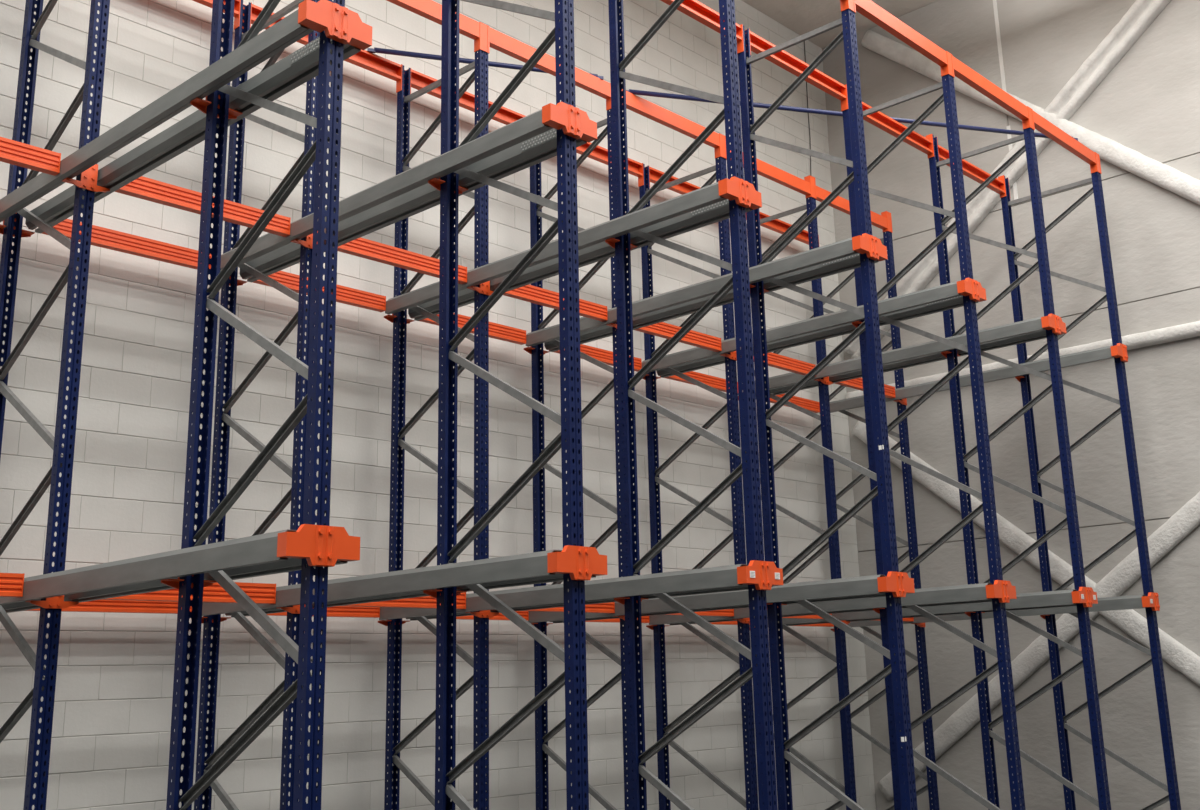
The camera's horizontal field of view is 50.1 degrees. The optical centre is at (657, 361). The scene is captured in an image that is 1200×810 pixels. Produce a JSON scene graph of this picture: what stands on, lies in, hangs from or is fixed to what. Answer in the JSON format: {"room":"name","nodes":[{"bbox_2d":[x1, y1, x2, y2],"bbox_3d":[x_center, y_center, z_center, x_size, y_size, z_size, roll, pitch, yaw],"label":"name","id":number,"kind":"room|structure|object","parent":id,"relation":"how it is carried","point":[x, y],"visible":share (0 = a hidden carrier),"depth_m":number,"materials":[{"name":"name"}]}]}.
{"room":"warehouse","nodes":[
{"label":"warehouse","id":0,"kind":"room"},
{"bbox_2d":[0,0,875,809],"bbox_3d":[-3.229,-0.689,8.664,0.281,9.000,16.450,-14,-19,40],"label":"wall","id":1,"kind":"structure","parent":0,"point":[112,714],"depth_m":9.49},
{"bbox_2d":[742,0,938,47],"bbox_3d":[1.699,-6.771,4.166,15.700,0.250,18.450,-14,-19,40],"label":"ceiling","id":2,"kind":"structure","parent":0,"point":[801,17],"depth_m":14.64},
{"bbox_2d":[822,0,1199,809],"bbox_3d":[7.984,-0.846,9.560,15.406,9.000,0.308,-14,-19,40],"label":"wall","id":3,"kind":"structure","parent":0,"point":[1148,103],"depth_m":12.76,"materials":[{"name":"concrete"}]},
{"bbox_2d":[844,0,1170,358],"bbox_3d":[3.921,-2.318,13.296,5.002,3.903,0.116,-14,-19,40],"label":"brace","id":4,"kind":"object","parent":3,"relation":"attached to","point":[1142,13],"visible":0.65,"depth_m":13.11,"materials":[{"name":"white metal"}]},
{"bbox_2d":[845,321,1199,398],"bbox_3d":[5.064,-0.328,11.823,7.850,0.136,0.105,-14,-19,40],"label":"girder","id":5,"kind":"object","parent":3,"relation":"attached to","point":[1188,330],"visible":0.47,"depth_m":12.26,"materials":[{"name":"white metal"}]},
{"bbox_2d":[852,420,1199,685],"bbox_3d":[4.194,2.265,12.057,5.255,4.368,0.076,-14,-19,40],"label":"brace","id":6,"kind":"object","parent":3,"relation":"attached to","point":[1178,656],"visible":0.56,"depth_m":12.41,"materials":[{"name":"white metal"}]},
{"bbox_2d":[861,30,1199,204],"bbox_3d":[4.279,-2.276,12.956,4.871,4.188,0.124,-14,-19,40],"label":"brace","id":7,"kind":"object","parent":3,"relation":"attached to","point":[1169,178],"visible":0.72,"depth_m":12.86,"materials":[{"name":"white metal"}]},
{"bbox_2d":[878,491,1199,800],"bbox_3d":[4.318,2.040,11.994,5.594,4.089,0.076,-14,-19,40],"label":"brace","id":8,"kind":"object","parent":3,"relation":"attached to","point":[1186,519],"visible":0.62,"depth_m":12.26,"materials":[{"name":"white metal"}]},
{"bbox_3d":[2.006,2.167,1.902,15.700,0.200,18.450,-14,-19,40],"label":"floor","id":9,"kind":"structure","parent":0,"visible":0},
{"bbox_2d":[0,0,109,809],"bbox_3d":[-3.397,0.234,6.935,1.071,6.375,0.236,-14,-19,40],"label":"frame","id":10,"kind":"object","parent":9,"relation":"on","point":[44,687],"visible":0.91,"depth_m":6.83,"materials":[{"name":"blue paint"}]},
{"bbox_2d":[0,529,296,604],"bbox_3d":[-2.575,0.992,5.880,3.171,0.115,0.099,-14,-19,40],"label":"rail","id":11,"kind":"object","parent":10,"relation":"attached to","point":[262,548],"visible":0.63,"depth_m":5.43,"materials":[{"name":"metal"}]},
{"bbox_2d":[0,573,24,596],"bbox_3d":[-3.485,1.008,5.884,0.060,0.112,1.091,-14,-19,40],"label":"crossbar","id":12,"kind":"object","parent":11,"relation":"attached to","point":[11,584],"visible":1,"depth_m":6.23,"materials":[{"name":"orange paint"}]},
{"bbox_2d":[0,10,313,221],"bbox_3d":[-2.649,-1.156,6.424,3.171,0.115,0.099,-14,-19,40],"label":"rail","id":13,"kind":"object","parent":10,"relation":"attached to","point":[287,31],"visible":0.91,"depth_m":6.12,"materials":[{"name":"metal"}]},
{"bbox_2d":[0,137,60,175],"bbox_3d":[-3.558,-1.140,6.428,0.060,0.112,1.091,-14,-19,40],"label":"crossbar","id":14,"kind":"object","parent":13,"relation":"attached to","point":[12,152],"visible":1,"depth_m":6.70,"materials":[{"name":"orange paint"}]},
{"bbox_2d":[1,558,347,612],"bbox_3d":[-2.439,1.025,6.029,3.171,0.115,0.099,-14,-19,40],"label":"rail","id":15,"kind":"object","parent":10,"relation":"attached to","point":[293,564],"visible":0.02,"depth_m":5.92,"materials":[{"name":"metal"}]},
{"bbox_2d":[25,600,191,613],"bbox_3d":[-3.241,1.406,7.492,0.060,0.112,1.091,-14,-19,40],"label":"crossbar","id":16,"kind":"object","parent":15,"relation":"attached to","point":[112,606],"visible":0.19,"depth_m":7.56,"materials":[{"name":"orange paint"}]},
{"bbox_2d":[100,582,275,603],"bbox_3d":[-2.555,1.235,6.906,0.060,0.112,1.091,-14,-19,40],"label":"crossbar","id":17,"kind":"object","parent":15,"relation":"attached to","point":[260,593],"visible":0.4,"depth_m":7.03,"materials":[{"name":"orange paint"}]},
{"bbox_2d":[25,37,360,233],"bbox_3d":[-2.513,-1.123,6.573,3.171,0.115,0.099,-14,-19,40],"label":"rail","id":18,"kind":"object","parent":10,"relation":"attached to","point":[301,66],"visible":0.72,"depth_m":6.44,"materials":[{"name":"metal"}]},
{"bbox_2d":[41,219,211,268],"bbox_3d":[-3.315,-0.742,8.036,0.060,0.112,1.091,-14,-19,40],"label":"crossbar","id":19,"kind":"object","parent":18,"relation":"attached to","point":[102,237],"visible":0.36,"depth_m":8.05,"materials":[{"name":"orange paint"}]},
{"bbox_2d":[115,176,290,236],"bbox_3d":[-2.629,-0.913,7.450,0.060,0.112,1.091,-14,-19,40],"label":"crossbar","id":20,"kind":"object","parent":18,"relation":"attached to","point":[145,188],"visible":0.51,"depth_m":7.36,"materials":[{"name":"orange paint"}]},
{"bbox_2d":[161,0,344,809],"bbox_3d":[-1.698,-0.192,5.485,1.071,6.375,0.236,-14,-19,40],"label":"frame","id":21,"kind":"object","parent":9,"relation":"on","point":[215,106],"visible":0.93,"depth_m":5.35,"materials":[{"name":"blue paint"}]},
{"bbox_2d":[277,524,359,566],"bbox_3d":[-1.294,0.707,4.918,0.076,0.154,0.330,-14,-19,40],"label":"bracket","id":22,"kind":"object","parent":21,"relation":"attached to","point":[321,545],"visible":1,"depth_m":4.88,"materials":[{"name":"orange metal"}]},
{"bbox_2d":[298,0,371,49],"bbox_3d":[-1.367,-1.441,5.462,0.076,0.154,0.330,-14,-19,40],"label":"bracket","id":23,"kind":"object","parent":21,"relation":"attached to","point":[340,24],"visible":1,"depth_m":5.43,"materials":[{"name":"orange metal"}]},
{"bbox_2d":[194,0,322,809],"bbox_3d":[-2.468,0.461,7.958,1.071,6.375,0.236,-14,-19,40],"label":"frame","id":24,"kind":"object","parent":9,"relation":"on","point":[242,22],"visible":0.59,"depth_m":7.94,"materials":[{"name":"blue paint"}]},
{"bbox_2d":[251,4,400,80],"bbox_3d":[-2.454,-2.362,9.530,0.056,0.121,1.306,-14,-19,40],"label":"crossbar","id":25,"kind":"object","parent":24,"relation":"attached to","point":[364,59],"visible":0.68,"depth_m":9.81,"materials":[{"name":"orange paint"}]},
{"bbox_2d":[202,550,561,615],"bbox_3d":[-1.646,1.219,6.902,3.171,0.115,0.099,-14,-19,40],"label":"rail","id":26,"kind":"object","parent":24,"relation":"attached to","point":[528,565],"visible":0.8,"depth_m":6.46,"materials":[{"name":"metal"}]},
{"bbox_2d":[220,109,552,270],"bbox_3d":[-1.719,-0.929,7.446,3.171,0.115,0.099,-14,-19,40],"label":"rail","id":27,"kind":"object","parent":24,"relation":"attached to","point":[525,128],"visible":0.88,"depth_m":7.05,"materials":[{"name":"metal"}]},
{"bbox_2d":[225,573,595,616],"bbox_3d":[-1.510,1.252,7.051,3.171,0.115,0.099,-14,-19,40],"label":"rail","id":28,"kind":"object","parent":24,"relation":"attached to","point":[557,577],"visible":0.02,"depth_m":6.85,"materials":[{"name":"metal"}]},
{"bbox_2d":[240,128,586,281],"bbox_3d":[-1.584,-0.896,7.595,3.171,0.115,0.099,-14,-19,40],"label":"rail","id":29,"kind":"object","parent":24,"relation":"attached to","point":[542,147],"visible":0.81,"depth_m":7.41,"materials":[{"name":"metal"}]},
{"bbox_2d":[387,0,479,39],"bbox_3d":[-1.759,-2.537,8.937,0.056,0.121,1.306,-14,-19,40],"label":"crossbar","id":30,"kind":"object","parent":24,"relation":"attached to","point":[431,10],"visible":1,"depth_m":9.10,"materials":[{"name":"orange paint"}]},
{"bbox_2d":[378,22,498,809],"bbox_3d":[-1.539,0.688,8.980,1.071,6.375,0.236,-14,-19,40],"label":"frame","id":31,"kind":"object","parent":9,"relation":"on","point":[480,353],"visible":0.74,"depth_m":8.96,"materials":[{"name":"blue paint"}]},
{"bbox_2d":[411,69,524,124],"bbox_3d":[-1.524,-2.135,10.552,0.056,0.121,1.306,-14,-19,40],"label":"crossbar","id":32,"kind":"object","parent":31,"relation":"attached to","point":[506,116],"visible":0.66,"depth_m":10.51,"materials":[{"name":"orange paint"}]},
{"bbox_2d":[367,47,603,79],"bbox_3d":[-1.328,-2.346,10.071,1.869,0.040,0.040,3,-15,-18],"label":"tube","id":33,"kind":"object","parent":31,"relation":"attached to","point":[371,50],"visible":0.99,"depth_m":9.93,"materials":[{"name":"blue paint"}]},
{"bbox_2d":[490,28,610,98],"bbox_3d":[-0.830,-2.310,9.959,0.056,0.121,1.306,-14,-19,40],"label":"crossbar","id":34,"kind":"object","parent":31,"relation":"attached to","point":[501,42],"visible":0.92,"depth_m":9.87,"materials":[{"name":"orange paint"}]},
{"bbox_2d":[385,182,726,313],"bbox_3d":[-0.790,-0.702,8.468,3.171,0.115,0.099,-14,-19,40],"label":"rail","id":35,"kind":"object","parent":31,"relation":"attached to","point":[708,195],"visible":0.93,"depth_m":8.08,"materials":[{"name":"metal"}]},
{"bbox_2d":[253,271,385,311],"bbox_3d":[-2.386,-0.515,9.058,0.060,0.112,1.091,-14,-19,40],"label":"crossbar","id":36,"kind":"object","parent":35,"relation":"attached to","point":[345,295],"visible":0.54,"depth_m":9.20,"materials":[{"name":"orange paint"}]},
{"bbox_2d":[338,237,466,283],"bbox_3d":[-1.700,-0.686,8.473,0.060,0.112,1.091,-14,-19,40],"label":"crossbar","id":37,"kind":"object","parent":35,"relation":"attached to","point":[360,247],"visible":0.64,"depth_m":8.42,"materials":[{"name":"orange paint"}]},
{"bbox_2d":[379,564,747,619],"bbox_3d":[-0.716,1.446,7.924,3.171,0.115,0.099,-14,-19,40],"label":"rail","id":38,"kind":"object","parent":31,"relation":"attached to","point":[721,576],"visible":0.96,"depth_m":7.49,"materials":[{"name":"metal"}]},
{"bbox_2d":[267,606,379,617],"bbox_3d":[-2.312,1.633,8.514,0.060,0.112,1.091,-14,-19,40],"label":"crossbar","id":39,"kind":"object","parent":38,"relation":"attached to","point":[336,611],"visible":0.26,"depth_m":8.72,"materials":[{"name":"orange paint"}]},
{"bbox_2d":[343,592,465,608],"bbox_3d":[-1.626,1.462,7.928,0.060,0.112,1.091,-14,-19,40],"label":"crossbar","id":40,"kind":"object","parent":38,"relation":"attached to","point":[430,602],"visible":0.38,"depth_m":8.01,"materials":[{"name":"orange paint"}]},
{"bbox_2d":[408,199,751,320],"bbox_3d":[-0.655,-0.669,8.617,3.171,0.115,0.099,-14,-19,40],"label":"rail","id":41,"kind":"object","parent":31,"relation":"attached to","point":[719,211],"visible":0.59,"depth_m":8.33,"materials":[{"name":"metal"}]},
{"bbox_2d":[406,584,772,620],"bbox_3d":[-0.581,1.479,8.073,3.171,0.115,0.099,-14,-19,40],"label":"rail","id":42,"kind":"object","parent":31,"relation":"attached to","point":[745,586],"visible":0.02,"depth_m":7.82,"materials":[{"name":"metal"}]},
{"bbox_2d":[423,0,588,809],"bbox_3d":[-0.768,0.035,6.507,1.071,6.375,0.236,-14,-19,40],"label":"frame","id":43,"kind":"object","parent":9,"relation":"on","point":[574,678],"visible":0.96,"depth_m":6.42,"materials":[{"name":"blue paint"}]},
{"bbox_2d":[542,101,596,141],"bbox_3d":[-0.438,-1.214,6.484,0.076,0.154,0.330,-14,-19,40],"label":"bracket","id":44,"kind":"object","parent":43,"relation":"attached to","point":[575,123],"visible":1,"depth_m":6.44,"materials":[{"name":"orange metal"}]},
{"bbox_2d":[547,545,606,580],"bbox_3d":[-0.364,0.934,5.940,0.076,0.154,0.330,-14,-19,40],"label":"bracket","id":45,"kind":"object","parent":43,"relation":"attached to","point":[581,562],"visible":1,"depth_m":5.90,"materials":[{"name":"orange metal"}]},
{"bbox_2d":[524,98,637,809],"bbox_3d":[-0.610,0.915,10.002,1.071,6.375,0.236,-14,-19,40],"label":"frame","id":46,"kind":"object","parent":9,"relation":"on","point":[542,751],"visible":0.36,"depth_m":9.99,"materials":[{"name":"blue paint"}]},
{"bbox_2d":[576,142,642,176],"bbox_3d":[-0.595,-1.909,11.575,0.056,0.121,1.306,-14,-19,40],"label":"crossbar","id":47,"kind":"object","parent":46,"relation":"attached to","point":[600,154],"visible":0.47,"depth_m":11.69,"materials":[{"name":"orange paint"}]},
{"bbox_2d":[622,89,719,147],"bbox_3d":[0.100,-2.083,10.981,0.056,0.121,1.306,-14,-19,40],"label":"crossbar","id":48,"kind":"object","parent":46,"relation":"attached to","point":[634,103],"visible":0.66,"depth_m":10.93,"materials":[{"name":"orange paint"}]},
{"bbox_2d":[526,238,857,346],"bbox_3d":[0.139,-0.475,9.490,3.171,0.115,0.099,-14,-19,40],"label":"rail","id":49,"kind":"object","parent":46,"relation":"attached to","point":[844,248],"visible":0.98,"depth_m":9.25,"materials":[{"name":"metal"}]},
{"bbox_2d":[416,314,525,344],"bbox_3d":[-1.456,-0.288,10.080,0.060,0.112,1.091,-14,-19,40],"label":"crossbar","id":50,"kind":"object","parent":49,"relation":"attached to","point":[496,331],"visible":0.51,"depth_m":10.27,"materials":[{"name":"orange paint"}]},
{"bbox_2d":[503,285,607,321],"bbox_3d":[-0.770,-0.459,9.495,0.060,0.112,1.091,-14,-19,40],"label":"crossbar","id":51,"kind":"object","parent":49,"relation":"attached to","point":[529,293],"visible":0.6,"depth_m":9.44,"materials":[{"name":"orange paint"}]},
{"bbox_2d":[528,575,884,622],"bbox_3d":[0.213,1.673,8.946,3.171,0.115,0.099,-14,-19,40],"label":"rail","id":52,"kind":"object","parent":46,"relation":"attached to","point":[863,585],"visible":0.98,"depth_m":8.44,"materials":[{"name":"metal"}]},
{"bbox_2d":[524,602,614,613],"bbox_3d":[-0.697,1.689,8.951,0.060,0.112,1.091,-14,-19,40],"label":"crossbar","id":53,"kind":"object","parent":52,"relation":"attached to","point":[608,608],"visible":0.33,"depth_m":9.18,"materials":[{"name":"orange paint"}]},
{"bbox_2d":[544,253,878,351],"bbox_3d":[0.275,-0.442,9.639,3.171,0.115,0.099,-14,-19,40],"label":"rail","id":54,"kind":"object","parent":46,"relation":"attached to","point":[851,262],"visible":0.37,"depth_m":9.52,"materials":[{"name":"metal"}]},
{"bbox_2d":[549,592,885,622],"bbox_3d":[0.348,1.706,9.095,3.171,0.115,0.099,-14,-19,40],"label":"rail","id":55,"kind":"object","parent":46,"relation":"attached to","point":[883,594],"visible":0.03,"depth_m":8.94,"materials":[{"name":"metal"}]},
{"bbox_2d":[605,0,777,809],"bbox_3d":[0.161,0.262,7.529,1.071,6.375,0.236,-14,-19,40],"label":"frame","id":56,"kind":"object","parent":9,"relation":"on","point":[749,453],"visible":0.96,"depth_m":7.49,"materials":[{"name":"blue paint"}]},
{"bbox_2d":[661,0,741,41],"bbox_3d":[0.173,-2.558,9.103,0.056,0.116,1.306,-14,-19,40],"label":"crossbar","id":57,"kind":"object","parent":56,"relation":"attached to","point":[694,9],"visible":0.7,"depth_m":9.27,"materials":[{"name":"orange paint"}]},
{"bbox_2d":[718,176,761,209],"bbox_3d":[0.491,-0.987,7.506,0.076,0.154,0.330,-14,-19,40],"label":"bracket","id":58,"kind":"object","parent":56,"relation":"attached to","point":[744,193],"visible":1,"depth_m":7.46,"materials":[{"name":"orange metal"}]},
{"bbox_2d":[737,560,782,589],"bbox_3d":[0.565,1.161,6.962,0.076,0.154,0.330,-14,-19,40],"label":"bracket","id":59,"kind":"object","parent":56,"relation":"attached to","point":[765,575],"visible":1,"depth_m":6.92,"materials":[{"name":"orange metal"}]},
{"bbox_2d":[638,133,758,809],"bbox_3d":[0.320,1.142,11.024,1.071,6.375,0.236,-14,-19,40],"label":"frame","id":60,"kind":"object","parent":9,"relation":"on","point":[662,727],"visible":0.76,"depth_m":10.94,"materials":[{"name":"blue paint"}]},
{"bbox_2d":[649,167,700,194],"bbox_3d":[0.334,-1.681,12.597,0.056,0.121,1.306,-14,-19,40],"label":"crossbar","id":61,"kind":"object","parent":60,"relation":"attached to","point":[685,187],"visible":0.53,"depth_m":12.41,"materials":[{"name":"orange paint"}]},
{"bbox_2d":[726,150,810,194],"bbox_3d":[1.031,-1.788,11.986,0.056,0.117,1.306,-14,-19,40],"label":"crossbar","id":62,"kind":"object","parent":60,"relation":"attached to","point":[764,169],"visible":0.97,"depth_m":12.12,"materials":[{"name":"orange paint"}]},
{"bbox_2d":[642,281,961,371],"bbox_3d":[1.068,-0.248,10.512,3.171,0.115,0.099,-14,-19,40],"label":"rail","id":63,"kind":"object","parent":60,"relation":"attached to","point":[946,291],"visible":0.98,"depth_m":10.24,"materials":[{"name":"metal"}]},
{"bbox_2d":[554,344,641,371],"bbox_3d":[-0.527,-0.061,11.102,0.060,0.112,1.091,-14,-19,40],"label":"crossbar","id":64,"kind":"object","parent":63,"relation":"attached to","point":[605,356],"visible":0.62,"depth_m":11.12,"materials":[{"name":"orange paint"}]},
{"bbox_2d":[635,322,721,351],"bbox_3d":[0.159,-0.232,10.517,0.060,0.112,1.091,-14,-19,40],"label":"crossbar","id":65,"kind":"object","parent":63,"relation":"attached to","point":[662,329],"visible":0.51,"depth_m":10.58,"materials":[{"name":"orange paint"}]},
{"bbox_2d":[656,295,977,377],"bbox_3d":[1.204,-0.215,10.662,3.171,0.115,0.099,-14,-19,40],"label":"rail","id":66,"kind":"object","parent":60,"relation":"attached to","point":[955,302],"visible":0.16,"depth_m":10.49,"materials":[{"name":"metal"}]},
{"bbox_2d":[649,583,991,624],"bbox_3d":[1.142,1.900,9.969,3.171,0.115,0.099,-14,-19,40],"label":"rail","id":67,"kind":"object","parent":60,"relation":"attached to","point":[970,592],"visible":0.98,"depth_m":9.50,"materials":[{"name":"metal"}]},
{"bbox_2d":[664,609,733,616],"bbox_3d":[0.232,1.916,9.973,0.060,0.112,1.091,-14,-19,40],"label":"crossbar","id":68,"kind":"object","parent":67,"relation":"attached to","point":[727,612],"visible":0.23,"depth_m":10.19,"materials":[{"name":"orange paint"}]},
{"bbox_2d":[670,598,991,624],"bbox_3d":[1.278,1.933,10.117,3.171,0.115,0.099,-14,-19,40],"label":"rail","id":69,"kind":"object","parent":60,"relation":"attached to","point":[990,600],"visible":0.02,"depth_m":9.91,"materials":[{"name":"metal"}]},
{"bbox_2d":[734,175,856,809],"bbox_3d":[1.249,1.369,12.046,1.071,6.375,0.236,-14,-19,40],"label":"frame","id":70,"kind":"object","parent":9,"relation":"on","point":[824,427],"visible":0.44,"depth_m":11.78,"materials":[{"name":"blue paint"}]},
{"bbox_2d":[746,212,811,244],"bbox_3d":[1.263,-1.454,13.619,0.056,0.121,1.306,-14,-19,40],"label":"crossbar","id":71,"kind":"object","parent":70,"relation":"attached to","point":[779,226],"visible":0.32,"depth_m":13.68,"materials":[{"name":"orange paint"}]},
{"bbox_2d":[816,186,887,229],"bbox_3d":[1.961,-1.561,13.009,0.056,0.117,1.306,-14,-19,40],"label":"crossbar","id":72,"kind":"object","parent":70,"relation":"attached to","point":[839,203],"visible":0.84,"depth_m":12.87,"materials":[{"name":"orange paint"}]},
{"bbox_2d":[742,316,1045,391],"bbox_3d":[1.998,-0.021,11.535,3.171,0.115,0.099,-14,-19,40],"label":"rail","id":73,"kind":"object","parent":70,"relation":"attached to","point":[1034,324],"visible":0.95,"depth_m":11.23,"materials":[{"name":"metal"}]},
{"bbox_2d":[660,371,737,391],"bbox_3d":[0.402,0.166,12.125,0.060,0.112,1.091,-14,-19,40],"label":"crossbar","id":74,"kind":"object","parent":73,"relation":"attached to","point":[718,383],"visible":0.42,"depth_m":12.15,"materials":[{"name":"orange paint"}]},
{"bbox_2d":[753,352,814,374],"bbox_3d":[1.088,-0.005,11.539,0.060,0.112,1.091,-14,-19,40],"label":"crossbar","id":75,"kind":"object","parent":73,"relation":"attached to","point":[778,361],"visible":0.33,"depth_m":11.62,"materials":[{"name":"orange paint"}]},
{"bbox_2d":[755,330,1058,394],"bbox_3d":[2.133,0.012,11.684,3.171,0.115,0.099,-14,-19,40],"label":"rail","id":76,"kind":"object","parent":70,"relation":"attached to","point":[1038,335],"visible":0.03,"depth_m":11.46,"materials":[{"name":"metal"}]},
{"bbox_2d":[749,589,1076,626],"bbox_3d":[2.071,2.127,10.991,3.171,0.115,0.099,-14,-19,40],"label":"rail","id":77,"kind":"object","parent":70,"relation":"attached to","point":[1060,597],"visible":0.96,"depth_m":10.46,"materials":[{"name":"metal"}]},
{"bbox_2d":[786,603,1075,625],"bbox_3d":[2.207,2.160,11.140,3.171,0.115,0.099,-14,-19,40],"label":"rail","id":78,"kind":"object","parent":70,"relation":"attached to","point":[1075,603],"visible":0.02,"depth_m":10.93,"materials":[{"name":"metal"}]},
{"bbox_2d":[736,0,917,809],"bbox_3d":[1.090,0.489,8.551,1.071,6.375,0.236,-14,-19,40],"label":"frame","id":79,"kind":"object","parent":9,"relation":"on","point":[896,654],"visible":0.94,"depth_m":8.55,"materials":[{"name":"blue paint"}]},
{"bbox_2d":[750,31,845,100],"bbox_3d":[1.103,-2.331,10.125,0.056,0.116,1.306,-14,-19,40],"label":"crossbar","id":80,"kind":"object","parent":79,"relation":"attached to","point":[783,59],"visible":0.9,"depth_m":10.12,"materials":[{"name":"orange paint"}]},
{"bbox_2d":[852,233,887,260],"bbox_3d":[1.420,-0.760,8.528,0.076,0.154,0.330,-14,-19,40],"label":"bracket","id":81,"kind":"object","parent":79,"relation":"attached to","point":[872,246],"visible":1,"depth_m":8.48,"materials":[{"name":"orange metal"}]},
{"bbox_2d":[877,571,914,596],"bbox_3d":[1.494,1.388,7.984,0.076,0.154,0.330,-14,-19,40],"label":"bracket","id":82,"kind":"object","parent":79,"relation":"attached to","point":[899,584],"visible":1,"depth_m":7.93,"materials":[{"name":"orange metal"}]},
{"bbox_2d":[855,0,947,66],"bbox_3d":[1.801,-2.470,9.521,0.056,0.111,1.306,-14,-19,40],"label":"crossbar","id":83,"kind":"object","parent":79,"relation":"attached to","point":[869,9],"visible":0.87,"depth_m":9.50,"materials":[{"name":"orange paint"}]},
{"bbox_2d":[811,211,939,809],"bbox_3d":[2.165,1.593,13.055,1.071,6.375,0.198,-14,-19,40],"label":"frame","id":84,"kind":"object","parent":9,"relation":"on","point":[932,787],"visible":0.39,"depth_m":12.77,"materials":[{"name":"blue paint"}]},
{"bbox_2d":[822,345,1114,412],"bbox_3d":[2.927,0.206,12.557,3.171,0.115,0.099,-14,-19,40],"label":"rail","id":85,"kind":"object","parent":84,"relation":"attached to","point":[1102,353],"visible":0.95,"depth_m":12.24,"materials":[{"name":"metal"}]},
{"bbox_2d":[770,394,819,412],"bbox_3d":[1.331,0.393,13.147,0.060,0.112,1.091,-14,-19,40],"label":"crossbar","id":86,"kind":"object","parent":85,"relation":"attached to","point":[813,406],"visible":0.32,"depth_m":13.33,"materials":[{"name":"orange paint"}]},
{"bbox_2d":[835,378,895,398],"bbox_3d":[2.017,0.222,12.561,0.060,0.112,1.091,-14,-19,40],"label":"crossbar","id":87,"kind":"object","parent":85,"relation":"attached to","point":[857,383],"visible":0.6,"depth_m":12.48,"materials":[{"name":"orange paint"}]},
{"bbox_2d":[847,595,1145,626],"bbox_3d":[3.001,2.354,12.013,3.171,0.115,0.099,-14,-19,40],"label":"rail","id":88,"kind":"object","parent":84,"relation":"attached to","point":[1133,601],"visible":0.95,"depth_m":11.46,"materials":[{"name":"metal"}]},
{"bbox_2d":[840,51,1025,809],"bbox_3d":[2.019,0.716,9.573,1.071,6.375,0.236,-14,-19,40],"label":"frame","id":89,"kind":"object","parent":9,"relation":"on","point":[987,495],"visible":0.8,"depth_m":9.49,"materials":[{"name":"blue paint"}]},
{"bbox_2d":[862,102,932,154],"bbox_3d":[2.034,-2.046,11.133,0.056,0.116,1.306,-14,-19,40],"label":"crossbar","id":90,"kind":"object","parent":89,"relation":"attached to","point":[878,119],"visible":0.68,"depth_m":11.18,"materials":[{"name":"orange paint"}]},
{"bbox_2d":[957,278,986,301],"bbox_3d":[2.350,-0.533,9.551,0.076,0.154,0.330,-14,-19,40],"label":"bracket","id":91,"kind":"object","parent":89,"relation":"attached to","point":[973,288],"visible":1,"depth_m":9.50,"materials":[{"name":"orange metal"}]},
{"bbox_2d":[953,56,1028,119],"bbox_3d":[2.730,-2.243,10.543,0.056,0.111,1.306,-14,-19,40],"label":"crossbar","id":92,"kind":"object","parent":89,"relation":"attached to","point":[962,71],"visible":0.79,"depth_m":10.50,"materials":[{"name":"orange paint"}]},
{"bbox_2d":[985,580,1016,602],"bbox_3d":[2.423,1.615,9.007,0.076,0.154,0.330,-14,-19,40],"label":"bracket","id":93,"kind":"object","parent":89,"relation":"attached to","point":[1003,590],"visible":1,"depth_m":8.95,"materials":[{"name":"orange metal"}]},
{"bbox_2d":[926,106,1110,809],"bbox_3d":[2.949,0.943,10.596,1.071,6.375,0.236,-14,-19,40],"label":"frame","id":94,"kind":"object","parent":9,"relation":"on","point":[1103,802],"visible":0.88,"depth_m":10.54,"materials":[{"name":"blue paint"}]},
{"bbox_2d":[938,145,1004,193],"bbox_3d":[2.963,-1.819,12.155,0.056,0.116,1.306,-14,-19,40],"label":"crossbar","id":95,"kind":"object","parent":94,"relation":"attached to","point":[970,170],"visible":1,"depth_m":12.23,"materials":[{"name":"orange paint"}]},
{"bbox_2d":[1041,313,1066,334],"bbox_3d":[3.279,-0.306,10.573,0.076,0.154,0.330,-14,-19,40],"label":"bracket","id":96,"kind":"object","parent":94,"relation":"attached to","point":[1054,322],"visible":1,"depth_m":10.52,"materials":[{"name":"orange metal"}]},
{"bbox_2d":[1033,111,1095,164],"bbox_3d":[3.659,-2.016,11.565,0.056,0.111,1.306,-14,-19,40],"label":"crossbar","id":97,"kind":"object","parent":94,"relation":"attached to","point":[1041,124],"visible":0.89,"depth_m":11.53,"materials":[{"name":"orange paint"}]},
{"bbox_2d":[626,89,1077,140],"bbox_3d":[1.784,-2.147,11.190,4.301,0.084,0.040,2,-15,-16],"label":"tube","id":98,"kind":"object","parent":97,"relation":"on","point":[635,92],"visible":0.65,"depth_m":11.07,"materials":[{"name":"blue paint"}]},
{"bbox_2d":[1071,587,1097,606],"bbox_3d":[3.353,1.842,10.029,0.076,0.154,0.330,-14,-19,40],"label":"bracket","id":99,"kind":"object","parent":94,"relation":"attached to","point":[1087,596],"visible":1,"depth_m":9.97,"materials":[{"name":"orange metal"}]},
{"bbox_2d":[998,152,1180,809],"bbox_3d":[3.865,1.167,11.604,1.071,6.375,0.198,-14,-19,40],"label":"frame","id":100,"kind":"object","parent":9,"relation":"on","point":[1156,661],"visible":0.94,"depth_m":11.55,"materials":[{"name":"blue paint"}]},
{"bbox_2d":[1110,343,1127,361],"bbox_3d":[4.173,-0.087,11.557,0.076,0.154,0.225,-14,-19,40],"label":"bracket","id":101,"kind":"object","parent":100,"relation":"attached to","point":[1119,350],"visible":1,"depth_m":11.52,"materials":[{"name":"orange metal"}]},
{"bbox_2d":[1141,592,1159,610],"bbox_3d":[4.247,2.061,11.013,0.076,0.154,0.225,-14,-19,40],"label":"bracket","id":102,"kind":"object","parent":100,"relation":"attached to","point":[1152,600],"visible":1,"depth_m":10.98,"materials":[{"name":"orange metal"}]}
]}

